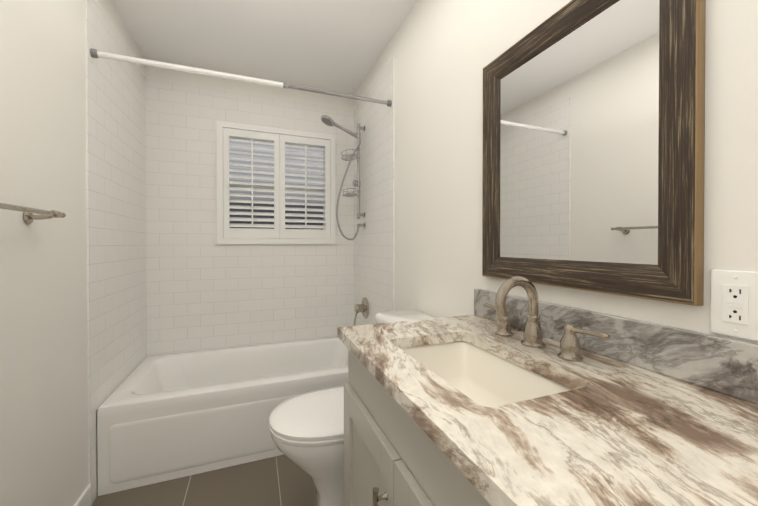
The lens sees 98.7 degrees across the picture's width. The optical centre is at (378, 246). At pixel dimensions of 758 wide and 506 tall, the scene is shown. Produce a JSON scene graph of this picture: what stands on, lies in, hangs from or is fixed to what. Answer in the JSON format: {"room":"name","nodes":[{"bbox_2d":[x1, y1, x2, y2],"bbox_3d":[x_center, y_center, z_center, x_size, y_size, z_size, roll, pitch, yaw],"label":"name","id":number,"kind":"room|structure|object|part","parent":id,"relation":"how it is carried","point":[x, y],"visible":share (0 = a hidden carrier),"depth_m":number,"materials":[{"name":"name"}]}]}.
{"room":"bathroom","nodes":[
{"label":"bathroom","id":0,"kind":"room"},
{"bbox_2d":[0,0,144,505],"bbox_3d":[-1.000,-0.052,0.469,0.120,2.490,4.065,0,0,-21],"label":"wall","id":1,"kind":"structure","parent":0,"point":[43,379],"depth_m":1.18,"materials":[{"name":"white paint"}]},
{"bbox_2d":[0,203,65,223],"bbox_3d":[-1.036,-0.098,0.846,0.084,0.048,0.647,0,0,-21],"label":"towel rail","id":2,"kind":"object","parent":1,"relation":"attached to","point":[29,217],"visible":1,"depth_m":1.07,"materials":[{"name":"silver metal"}]},
{"bbox_2d":[73,484,90,505],"bbox_3d":[-0.783,1.141,0.100,0.014,0.110,2.964,0,0,-21],"label":"baseboard","id":3,"kind":"structure","parent":1,"relation":"attached to","point":[84,498],"depth_m":1.43,"materials":[{"name":"white wood"}]},
{"bbox_2d":[85,0,146,504],"bbox_3d":[-1.474,0.008,1.876,0.008,2.350,0.860,0,0,-21],"label":"wall tile","id":4,"kind":"structure","parent":1,"relation":"attached to","point":[116,222],"depth_m":1.72,"materials":[{"name":"white tile"}]},
{"bbox_2d":[90,48,391,106],"bbox_3d":[-0.628,-0.898,1.778,1.502,0.038,0.038,0,0,-21],"label":"shower curtain rod","id":5,"kind":"object","parent":4,"relation":"attached to","point":[94,53],"visible":1,"depth_m":1.69,"materials":[{"name":"white metal"}]},
{"bbox_2d":[91,455,315,505],"bbox_3d":[-0.235,1.241,0.773,1.760,0.100,4.065,0,0,-21],"label":"floor","id":6,"kind":"structure","parent":0,"point":[282,480],"depth_m":1.59,"materials":[{"name":"tile"}]},
{"bbox_2d":[97,336,347,495],"bbox_3d":[-0.778,0.970,2.179,1.501,0.419,0.789,0,0,-21],"label":"bathtub","id":7,"kind":"object","parent":6,"relation":"on","point":[164,417],"visible":0.69,"depth_m":1.76,"materials":[{"name":"white ceramic"}]},
{"bbox_2d":[269,310,433,505],"bbox_3d":[-0.075,0.758,1.392,0.747,0.854,0.444,0,0,-21],"label":"toilet","id":8,"kind":"object","parent":6,"relation":"on","point":[307,432],"visible":0.38,"depth_m":1.23,"materials":[{"name":"white ceramic"}]},
{"bbox_3d":[-0.198,0.695,1.344,0.483,0.018,0.376,0,0,-21],"label":"seat","id":9,"kind":"part","parent":8,"relation":"part of","materials":[{"name":"white ceramic"}]},
{"bbox_3d":[-0.194,0.668,1.345,0.491,0.032,0.376,0,0,-21],"label":"lid","id":10,"kind":"part","parent":8,"relation":"part of","materials":[{"name":"white ceramic"}]},
{"bbox_3d":[0.162,0.517,1.481,0.240,0.373,0.444,0,0,-21],"label":"tank","id":11,"kind":"part","parent":8,"relation":"part of","materials":[{"name":"white ceramic"}]},
{"bbox_2d":[337,336,500,505],"bbox_3d":[0.359,0.745,0.533,0.577,0.895,1.341,0,0,-21],"label":"bathroom vanity","id":12,"kind":"object","parent":6,"relation":"on","point":[391,458],"depth_m":0.70,"materials":[{"name":"grey wood"}]},
{"bbox_3d":[-0.033,0.753,0.864,0.018,0.625,0.396,0,0,-21],"label":"door","id":13,"kind":"part","parent":12,"relation":"part of","materials":[{"name":"grey wood"}]},
{"bbox_3d":[0.002,0.541,0.702,0.032,0.044,0.016,0,0,-21],"label":"knob","id":14,"kind":"part","parent":12,"relation":"part of","materials":[{"name":"silver metal"}]},
{"bbox_3d":[0.110,0.755,0.493,0.018,0.625,0.392,0,0,-21],"label":"door","id":15,"kind":"part","parent":12,"relation":"part of","materials":[{"name":"grey wood"}]},
{"bbox_2d":[337,312,757,505],"bbox_3d":[0.367,0.282,0.533,0.558,0.030,1.356,0,0,-21],"label":"countertop","id":16,"kind":"structure","parent":12,"relation":"on","point":[636,434],"depth_m":0.48,"materials":[{"name":"white stone"}]},
{"bbox_2d":[397,336,584,407],"bbox_3d":[0.221,0.362,0.779,0.321,0.156,0.480,0,0,-21],"label":"sink","id":17,"kind":"object","parent":16,"relation":"in","point":[488,375],"depth_m":0.92,"materials":[{"name":"white ceramic"}]},
{"bbox_2d":[481,276,608,363],"bbox_3d":[0.374,0.172,0.864,0.156,0.187,0.384,0,0,-21],"label":"faucet","id":18,"kind":"object","parent":16,"relation":"on","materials":[{"name":"silver metal"}]},
{"bbox_2d":[144,58,353,109],"bbox_3d":[-0.945,-0.067,2.605,1.520,2.490,0.120,0,0,-21],"label":"wall","id":19,"kind":"structure","parent":0,"point":[180,77],"depth_m":2.50,"materials":[{"name":"white paint"}]},
{"bbox_2d":[146,78,353,355],"bbox_3d":[-0.922,-0.201,2.544,1.504,1.942,0.008,0,0,-21],"label":"wall tile","id":20,"kind":"structure","parent":19,"relation":"attached to","point":[205,291],"depth_m":2.43,"materials":[{"name":"white tile"}]},
{"bbox_2d":[229,137,324,238],"bbox_3d":[-0.819,-0.478,2.658,0.815,0.829,0.035,0,0,-21],"label":"window","id":21,"kind":"structure","parent":19,"relation":"in","point":[272,187],"depth_m":2.67,"materials":[{"name":"white"}]},
{"bbox_2d":[216,120,334,243],"bbox_3d":[-0.788,-0.477,2.583,0.894,0.910,0.049,0,0,-21],"label":"window shutters","id":22,"kind":"object","parent":21,"relation":"attached to","point":[279,138],"visible":0.98,"depth_m":2.56,"materials":[{"name":"white wood"}]},
{"bbox_2d":[110,0,417,93],"bbox_3d":[-0.235,-1.349,0.755,1.760,0.100,4.065,0,0,-21],"label":"ceiling","id":23,"kind":"structure","parent":0,"point":[336,45],"depth_m":2.02,"materials":[{"name":"white paint"}]},
{"bbox_2d":[354,0,757,343],"bbox_3d":[0.530,-0.056,1.059,0.120,2.490,4.065,0,0,-21],"label":"wall","id":24,"kind":"structure","parent":0,"point":[443,53],"depth_m":1.30,"materials":[{"name":"white paint"}]},
{"bbox_2d":[354,57,393,325],"bbox_3d":[-0.063,0.004,2.420,0.008,2.350,0.860,0,0,-21],"label":"wall tile","id":25,"kind":"structure","parent":24,"relation":"attached to","point":[374,262],"depth_m":2.29,"materials":[{"name":"white tile"}]},
{"bbox_2d":[321,115,368,325],"bbox_3d":[-0.271,-0.140,2.470,0.342,1.661,0.200,0,0,-21],"label":"shower","id":26,"kind":"object","parent":25,"relation":"attached to","point":[363,307],"visible":0.92,"depth_m":2.48,"materials":[{"name":"silver metal"}]},
{"bbox_3d":[-0.230,-0.446,2.458,0.208,0.796,0.072,0,0,-21],"label":"cord","id":27,"kind":"part","parent":26,"relation":"part of","materials":[{"name":"silver metal"}]},
{"bbox_2d":[482,0,705,305],"bbox_3d":[0.506,-0.273,0.919,0.022,0.770,0.629,0,0,-21],"label":"mirror","id":28,"kind":"object","parent":24,"relation":"attached to","point":[593,164],"visible":0.96,"depth_m":0.81,"materials":[{"name":"brown wood"}]},
{"bbox_3d":[0.514,-0.273,0.922,0.004,0.626,0.485,0,0,-21],"label":"glass","id":29,"kind":"part","parent":28,"relation":"part of","materials":[{"name":"white"}]},
{"bbox_2d":[710,269,757,340],"bbox_3d":[0.643,0.103,0.586,0.010,0.120,0.072,0,0,-21],"label":"electrical outlet","id":30,"kind":"object","parent":24,"relation":"attached to","point":[733,303],"visible":1,"depth_m":0.59,"materials":[{"name":"white plastic"}]},
{"label":"outside","id":31,"kind":"structure","parent":0,"visible":0},
{"bbox_2d":[229,140,322,229],"bbox_3d":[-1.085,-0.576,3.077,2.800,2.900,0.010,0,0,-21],"label":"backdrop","id":32,"kind":"structure","parent":31,"point":[272,175],"depth_m":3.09,"materials":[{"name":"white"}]}
]}

